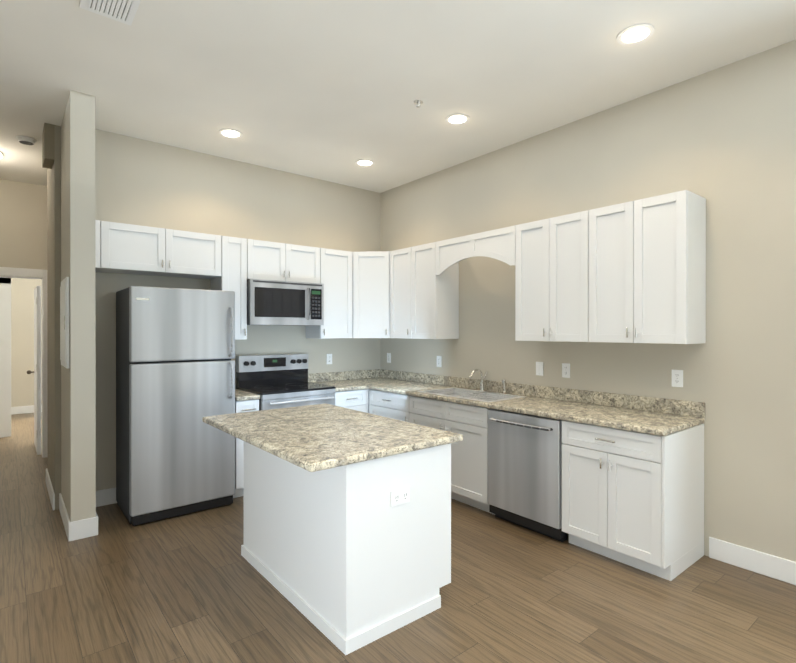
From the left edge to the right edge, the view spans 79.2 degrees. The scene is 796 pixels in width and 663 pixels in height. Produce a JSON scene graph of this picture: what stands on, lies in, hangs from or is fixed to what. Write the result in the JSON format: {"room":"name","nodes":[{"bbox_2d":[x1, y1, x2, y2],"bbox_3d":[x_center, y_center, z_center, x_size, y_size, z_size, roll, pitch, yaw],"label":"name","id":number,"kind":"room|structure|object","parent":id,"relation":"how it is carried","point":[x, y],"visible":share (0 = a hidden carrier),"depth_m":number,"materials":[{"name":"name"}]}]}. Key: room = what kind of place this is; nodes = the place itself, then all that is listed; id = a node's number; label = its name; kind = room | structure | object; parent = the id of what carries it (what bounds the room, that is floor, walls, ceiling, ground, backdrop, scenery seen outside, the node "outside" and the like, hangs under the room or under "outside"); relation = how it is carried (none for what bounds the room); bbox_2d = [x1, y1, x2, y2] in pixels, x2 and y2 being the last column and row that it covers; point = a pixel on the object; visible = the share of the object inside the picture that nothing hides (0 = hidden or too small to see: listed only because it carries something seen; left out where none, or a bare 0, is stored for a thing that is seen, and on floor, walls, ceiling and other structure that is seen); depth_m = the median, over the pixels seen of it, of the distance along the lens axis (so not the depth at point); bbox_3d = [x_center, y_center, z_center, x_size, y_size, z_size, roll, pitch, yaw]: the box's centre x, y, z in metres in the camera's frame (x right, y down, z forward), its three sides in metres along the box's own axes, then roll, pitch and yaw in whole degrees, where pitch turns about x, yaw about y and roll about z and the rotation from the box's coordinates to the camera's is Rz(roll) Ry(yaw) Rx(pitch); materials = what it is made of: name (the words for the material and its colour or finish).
{"room":"kitchen","nodes":[
{"label":"kitchen","id":0,"kind":"room"},
{"bbox_2d":[0,179,46,269],"bbox_3d":[-4.664,-0.117,5.343,1.500,3.200,0.120,0,0,-39],"label":"wall","id":1,"kind":"structure","parent":0,"point":[23,224],"depth_m":5.55,"materials":[{"name":"paint"}]},
{"bbox_2d":[0,267,47,457],"bbox_3d":[-4.560,0.378,5.428,1.088,2.210,0.156,0,0,-39],"label":"trim","id":2,"kind":"structure","parent":1,"relation":"attached to","point":[11,272],"depth_m":5.66,"materials":[{"name":"white wood"}]},
{"bbox_2d":[27,286,40,454],"bbox_3d":[-4.576,0.463,6.040,0.122,2.022,0.800,0,0,-39],"label":"door","id":3,"kind":"structure","parent":1,"relation":"in","point":[37,366],"depth_m":5.76,"materials":[{"name":"white wood"}]},
{"bbox_2d":[11,278,41,406],"bbox_3d":[-5.958,-0.124,9.399,4.600,3.200,0.150,0,0,-39],"label":"wall","id":4,"kind":"structure","parent":0,"point":[22,336],"depth_m":8.66,"materials":[{"name":"paint"}]},
{"bbox_2d":[11,405,41,414],"bbox_3d":[-5.905,1.409,9.335,4.598,0.135,0.018,0,0,-39],"label":"baseboard","id":5,"kind":"structure","parent":4,"relation":"attached to","point":[20,409],"depth_m":8.65,"materials":[{"name":"white wood"}]},
{"bbox_2d":[42,123,60,509],"bbox_3d":[-3.159,-0.116,4.356,0.111,3.200,0.950,0,0,-39],"label":"wall","id":6,"kind":"structure","parent":0,"point":[51,148],"depth_m":4.02,"materials":[{"name":"paint"}]},
{"bbox_2d":[61,90,95,521],"bbox_3d":[-2.811,-0.115,4.136,0.151,3.200,1.730,0,0,-39],"label":"wall","id":7,"kind":"structure","parent":0,"point":[78,434],"depth_m":3.47,"materials":[{"name":"paint"}]},
{"bbox_2d":[60,277,68,368],"bbox_3d":[-2.532,-0.065,3.648,0.026,0.660,0.500,0,0,-39],"label":"switch panel","id":8,"kind":"object","parent":7,"relation":"attached to","point":[64,322],"visible":1,"depth_m":3.52,"materials":[{"name":"white"}]},
{"bbox_2d":[87,513,97,535],"bbox_3d":[-2.397,1.418,3.763,0.018,0.135,0.656,0,0,-39],"label":"baseboard","id":9,"kind":"structure","parent":7,"relation":"attached to","point":[93,522],"depth_m":3.50,"materials":[{"name":"white"}]},
{"bbox_2d":[95,129,379,490],"bbox_3d":[-1.468,-0.117,5.057,3.096,3.200,0.150,0,0,-39],"label":"wall","id":10,"kind":"structure","parent":0,"point":[141,182],"depth_m":4.71,"materials":[{"name":"paint"}]},
{"bbox_2d":[96,487,116,506],"bbox_3d":[-2.216,1.417,4.346,1.035,0.135,0.014,0,0,-39],"label":"baseboard","id":11,"kind":"structure","parent":10,"relation":"attached to","point":[106,496],"depth_m":4.11,"materials":[{"name":"white"}]},
{"bbox_2d":[95,220,220,278],"bbox_3d":[-2.108,-0.693,4.206,1.023,0.376,0.360,0,0,-39],"label":"upper cabinet","id":12,"kind":"object","parent":10,"relation":"attached to","point":[122,248],"visible":0.96,"depth_m":4.08,"materials":[{"name":"white wood"}]},
{"bbox_2d":[210,236,246,339],"bbox_3d":[-1.616,-0.403,4.605,0.236,0.958,0.360,0,0,-39],"label":"upper cabinet","id":13,"kind":"object","parent":10,"relation":"attached to","point":[233,277],"visible":0.69,"depth_m":4.52,"materials":[{"name":"white wood"}]},
{"bbox_2d":[247,239,319,282],"bbox_3d":[-1.216,-0.692,4.929,0.786,0.381,0.360,0,0,-39],"label":"upper cabinet","id":14,"kind":"object","parent":10,"relation":"attached to","point":[267,260],"visible":0.69,"depth_m":4.79,"materials":[{"name":"white wood"}]},
{"bbox_2d":[247,279,323,325],"bbox_3d":[-1.185,-0.281,4.891,0.780,0.432,0.457,0,0,-39],"label":"microwave","id":15,"kind":"object","parent":14,"relation":"attached to","point":[273,302],"visible":0.98,"depth_m":4.72,"materials":[{"name":"grey metal"}]},
{"bbox_2d":[306,248,351,338],"bbox_3d":[-0.752,-0.404,5.306,0.400,0.958,0.360,0,0,-39],"label":"upper cabinet","id":16,"kind":"object","parent":10,"relation":"attached to","point":[336,273],"visible":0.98,"depth_m":5.20,"materials":[{"name":"white wood"}]},
{"bbox_2d":[327,354,331,363],"bbox_3d":[-0.784,0.317,5.510,0.072,0.118,0.007,0,0,-39],"label":"electrical outlet","id":17,"kind":"object","parent":10,"relation":"attached to","point":[329,358],"visible":1,"depth_m":5.51,"materials":[{"name":"white plastic"}]},
{"bbox_2d":[352,251,389,337],"bbox_3d":[-0.271,-0.405,5.533,0.629,0.958,0.614,0,0,-39],"label":"upper cabinet","id":18,"kind":"object","parent":10,"relation":"attached to","point":[370,294],"visible":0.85,"depth_m":5.31,"materials":[{"name":"white wood"}]},
{"bbox_2d":[0,412,795,662],"bbox_3d":[-1.438,1.535,3.829,5.000,0.100,14.600,0,0,-39],"label":"floor","id":19,"kind":"structure","parent":0,"point":[196,587],"depth_m":2.64,"materials":[{"name":"brown wood"}]},
{"bbox_2d":[0,277,10,437],"bbox_3d":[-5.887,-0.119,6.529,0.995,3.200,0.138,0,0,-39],"label":"door","id":20,"kind":"structure","parent":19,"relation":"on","point":[5,356],"depth_m":6.75,"materials":[{"name":"white wood"}]},
{"bbox_2d":[116,286,234,525],"bbox_3d":[-1.888,0.570,4.100,0.795,1.830,0.740,0,0,-39],"label":"refrigerator","id":21,"kind":"object","parent":19,"relation":"on","point":[175,377],"visible":1,"depth_m":3.84,"materials":[{"name":"grey metal"}]},
{"bbox_2d":[233,399,258,497],"bbox_3d":[-1.517,1.047,4.501,0.213,0.874,0.650,0,0,-39],"label":"base cabinet","id":22,"kind":"object","parent":19,"relation":"on","point":[246,406],"visible":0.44,"depth_m":4.24,"materials":[{"name":"white wood"}]},
{"bbox_2d":[235,389,259,400],"bbox_3d":[-1.519,0.538,4.504,0.219,0.138,0.642,0,0,-39],"label":"countertop","id":23,"kind":"structure","parent":22,"relation":"on","point":[240,395],"depth_m":4.29,"materials":[{"name":"stone"}]},
{"bbox_2d":[236,354,335,410],"bbox_3d":[-1.098,0.864,4.774,0.768,1.240,0.698,0,0,-39],"label":"range","id":24,"kind":"object","parent":19,"relation":"on","point":[278,381],"visible":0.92,"depth_m":4.80,"materials":[{"name":"grey metal"}]},
{"bbox_2d":[241,439,450,654],"bbox_3d":[-0.358,1.050,2.934,0.731,0.874,1.274,0,0,-39],"label":"kitchen island","id":25,"kind":"object","parent":19,"relation":"on","point":[346,548],"depth_m":2.46,"materials":[{"name":"wood"},{"name":"painted wood"}]},
{"bbox_2d":[202,403,462,474],"bbox_3d":[-0.474,0.590,2.954,0.960,0.038,1.492,0,0,-39],"label":"island countertop","id":26,"kind":"structure","parent":25,"relation":"on","point":[313,439],"depth_m":2.67,"materials":[{"name":"beige stone"}]},
{"bbox_2d":[334,389,368,412],"bbox_3d":[-0.661,1.046,5.195,0.427,0.874,0.650,0,0,-39],"label":"base cabinet","id":27,"kind":"object","parent":19,"relation":"on","point":[357,400],"visible":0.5,"depth_m":4.99,"materials":[{"name":"white wood"}]},
{"bbox_2d":[308,372,366,391],"bbox_3d":[-0.678,0.537,5.178,0.385,0.138,0.654,0,0,-39],"label":"countertop","id":28,"kind":"structure","parent":27,"relation":"on","point":[342,381],"depth_m":5.42,"materials":[{"name":"stone"}]},
{"bbox_2d":[369,389,410,421],"bbox_3d":[0.142,1.046,5.037,0.617,0.874,0.660,0,0,-39],"label":"base cabinet","id":29,"kind":"object","parent":19,"relation":"on","point":[396,406],"visible":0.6,"depth_m":4.78,"materials":[{"name":"white wood"}]},
{"bbox_2d":[343,369,704,435],"bbox_3d":[0.651,0.538,4.371,0.664,0.138,3.582,0,0,-39],"label":"countertop","id":30,"kind":"structure","parent":29,"relation":"on","point":[652,415],"depth_m":3.68,"materials":[{"name":"stone"}]},
{"bbox_2d":[417,387,524,401],"bbox_3d":[0.650,0.651,4.363,0.498,0.170,0.870,0,0,-39],"label":"sink","id":31,"kind":"object","parent":30,"relation":"in","point":[483,396],"visible":0.35,"depth_m":4.44,"materials":[{"name":"silver metal"}]},
{"bbox_2d":[469,369,506,393],"bbox_3d":[0.830,0.461,4.468,0.211,0.216,0.319,0,0,-39],"label":"faucet","id":32,"kind":"object","parent":30,"relation":"on","point":[482,383],"visible":1,"depth_m":4.57,"materials":[{"name":"silver metal"}]},
{"bbox_2d":[410,396,494,514],"bbox_3d":[0.640,1.047,4.397,0.650,0.874,0.954,0,0,-39],"label":"base cabinet","id":33,"kind":"object","parent":19,"relation":"on","point":[469,468],"visible":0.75,"depth_m":4.05,"materials":[{"name":"white wood"}]},
{"bbox_2d":[488,409,566,541],"bbox_3d":[1.131,1.050,3.756,0.680,0.866,0.646,0,0,-39],"label":"dishwasher","id":34,"kind":"object","parent":19,"relation":"on","point":[524,470],"visible":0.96,"depth_m":3.54,"materials":[{"name":"grey metal"}]},
{"bbox_2d":[562,420,703,580],"bbox_3d":[1.569,1.049,3.252,0.650,0.874,0.673,0,0,-39],"label":"base cabinet","id":35,"kind":"object","parent":19,"relation":"on","point":[633,499],"visible":0.96,"depth_m":3.02,"materials":[{"name":"white wood"}]},
{"bbox_2d":[0,0,795,192],"bbox_3d":[-1.438,-1.765,3.824,5.000,0.100,14.600,0,0,-39],"label":"ceiling","id":36,"kind":"structure","parent":0,"point":[330,90],"depth_m":3.15,"materials":[{"name":"paint"}]},
{"bbox_2d":[16,136,36,144],"bbox_3d":[-3.306,-1.695,4.282,0.144,0.040,0.144,0,0,-39],"label":"smoke detector","id":37,"kind":"object","parent":36,"relation":"attached to","point":[26,140],"visible":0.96,"depth_m":4.25,"materials":[{"name":"white plastic"}]},
{"bbox_2d":[79,0,140,25],"bbox_3d":[-1.498,-1.706,2.501,0.240,0.012,0.260,0,0,-39],"label":"ceiling vent","id":38,"kind":"object","parent":36,"relation":"in","point":[124,11],"visible":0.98,"depth_m":2.53,"materials":[{"name":"white metal"}]},
{"bbox_2d":[219,129,242,137],"bbox_3d":[-1.446,-1.712,4.162,0.196,0.006,0.196,0,0,-39],"label":"recessed light","id":39,"kind":"object","parent":36,"relation":"in","point":[230,133],"visible":1,"depth_m":4.16,"materials":[{"name":"white"}]},
{"bbox_2d":[355,159,373,165],"bbox_3d":[-0.337,-1.713,4.889,0.196,0.006,0.196,0,0,-39],"label":"recessed light","id":40,"kind":"object","parent":36,"relation":"in","point":[363,162],"visible":1,"depth_m":4.88,"materials":[{"name":"white"}]},
{"bbox_2d":[414,100,422,107],"bbox_3d":[0.152,-1.696,3.591,0.070,0.036,0.070,0,0,-39],"label":"sprinkler","id":41,"kind":"object","parent":36,"relation":"attached to","point":[418,102],"visible":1,"depth_m":3.58,"materials":[{"name":"white metal"}]},
{"bbox_2d":[445,113,469,124],"bbox_3d":[0.480,-1.712,3.881,0.196,0.006,0.196,0,0,-39],"label":"recessed light","id":42,"kind":"object","parent":36,"relation":"in","point":[456,119],"visible":1,"depth_m":3.88,"materials":[{"name":"white"}]},
{"bbox_2d":[617,23,654,44],"bbox_3d":[1.368,-1.710,2.773,0.196,0.006,0.196,0,0,-39],"label":"recessed light","id":43,"kind":"object","parent":36,"relation":"in","point":[635,34],"visible":1,"depth_m":2.77,"materials":[{"name":"white"}]},
{"bbox_2d":[380,40,795,561],"bbox_3d":[0.359,-0.117,5.381,0.150,3.200,14.350,0,0,-39],"label":"wall","id":44,"kind":"structure","parent":0,"point":[721,141],"depth_m":3.21,"materials":[{"name":"paint"}]},
{"bbox_2d":[387,353,390,362],"bbox_3d":[-0.111,0.320,5.834,0.007,0.118,0.072,0,0,-39],"label":"electrical outlet","id":45,"kind":"object","parent":44,"relation":"attached to","point":[388,357],"visible":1,"depth_m":5.83,"materials":[{"name":"white plastic"}]},
{"bbox_2d":[390,242,458,338],"bbox_3d":[0.255,-0.404,5.099,0.360,0.958,0.726,0,0,-39],"label":"upper cabinet","id":46,"kind":"object","parent":44,"relation":"attached to","point":[424,300],"visible":0.94,"depth_m":4.91,"materials":[{"name":"white wood"}]},
{"bbox_2d":[436,225,514,274],"bbox_3d":[0.677,-0.716,4.360,0.019,0.328,0.949,0,0,-39],"label":"valance","id":47,"kind":"object","parent":46,"relation":"attached to","point":[498,244],"visible":1,"depth_m":4.30,"materials":[{"name":"white wood"}]},
{"bbox_2d":[437,356,441,366],"bbox_3d":[0.439,0.321,5.157,0.007,0.118,0.072,0,0,-39],"label":"electrical outlet","id":48,"kind":"object","parent":44,"relation":"attached to","point":[439,361],"visible":1,"depth_m":5.14,"materials":[{"name":"white plastic"}]},
{"bbox_2d":[308,369,704,417],"bbox_3d":[0.115,0.520,3.937,2.044,0.100,3.582,0,0,-39],"label":"backsplash","id":49,"kind":"structure","parent":44,"relation":"attached to","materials":[{"name":"stone"}]},
{"bbox_2d":[536,362,542,375],"bbox_3d":[1.228,0.323,4.181,0.010,0.118,0.072,0,0,-39],"label":"switch","id":50,"kind":"object","parent":44,"relation":"attached to","point":[539,368],"visible":1,"depth_m":4.18,"materials":[{"name":"white plastic"}]},
{"bbox_2d":[515,210,588,341],"bbox_3d":[1.287,-0.402,3.827,0.360,0.958,0.642,0,0,-39],"label":"upper cabinet","id":51,"kind":"object","parent":44,"relation":"attached to","point":[551,279],"visible":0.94,"depth_m":3.71,"materials":[{"name":"white wood"}]},
{"bbox_2d":[562,363,569,377],"bbox_3d":[1.391,0.323,3.983,0.007,0.118,0.072,0,0,-39],"label":"electrical outlet","id":52,"kind":"object","parent":44,"relation":"attached to","point":[565,370],"visible":1,"depth_m":3.98,"materials":[{"name":"white plastic"}]},
{"bbox_2d":[589,190,705,343],"bbox_3d":[1.695,-0.401,3.324,0.360,0.958,0.646,0,0,-39],"label":"upper cabinet","id":53,"kind":"object","parent":44,"relation":"attached to","point":[647,270],"visible":1,"depth_m":3.17,"materials":[{"name":"white wood"}]},
{"bbox_2d":[672,370,682,386],"bbox_3d":[1.927,0.324,3.321,0.007,0.118,0.072,0,0,-39],"label":"electrical outlet","id":54,"kind":"object","parent":44,"relation":"attached to","point":[677,378],"visible":1,"depth_m":3.32,"materials":[{"name":"white plastic"}]},
{"bbox_2d":[709,537,795,584],"bbox_3d":[3.420,1.421,1.475,0.018,0.135,4.359,0,0,-39],"label":"baseboard","id":55,"kind":"structure","parent":44,"relation":"attached to","point":[772,566],"depth_m":2.97,"materials":[{"name":"white"}]}
]}

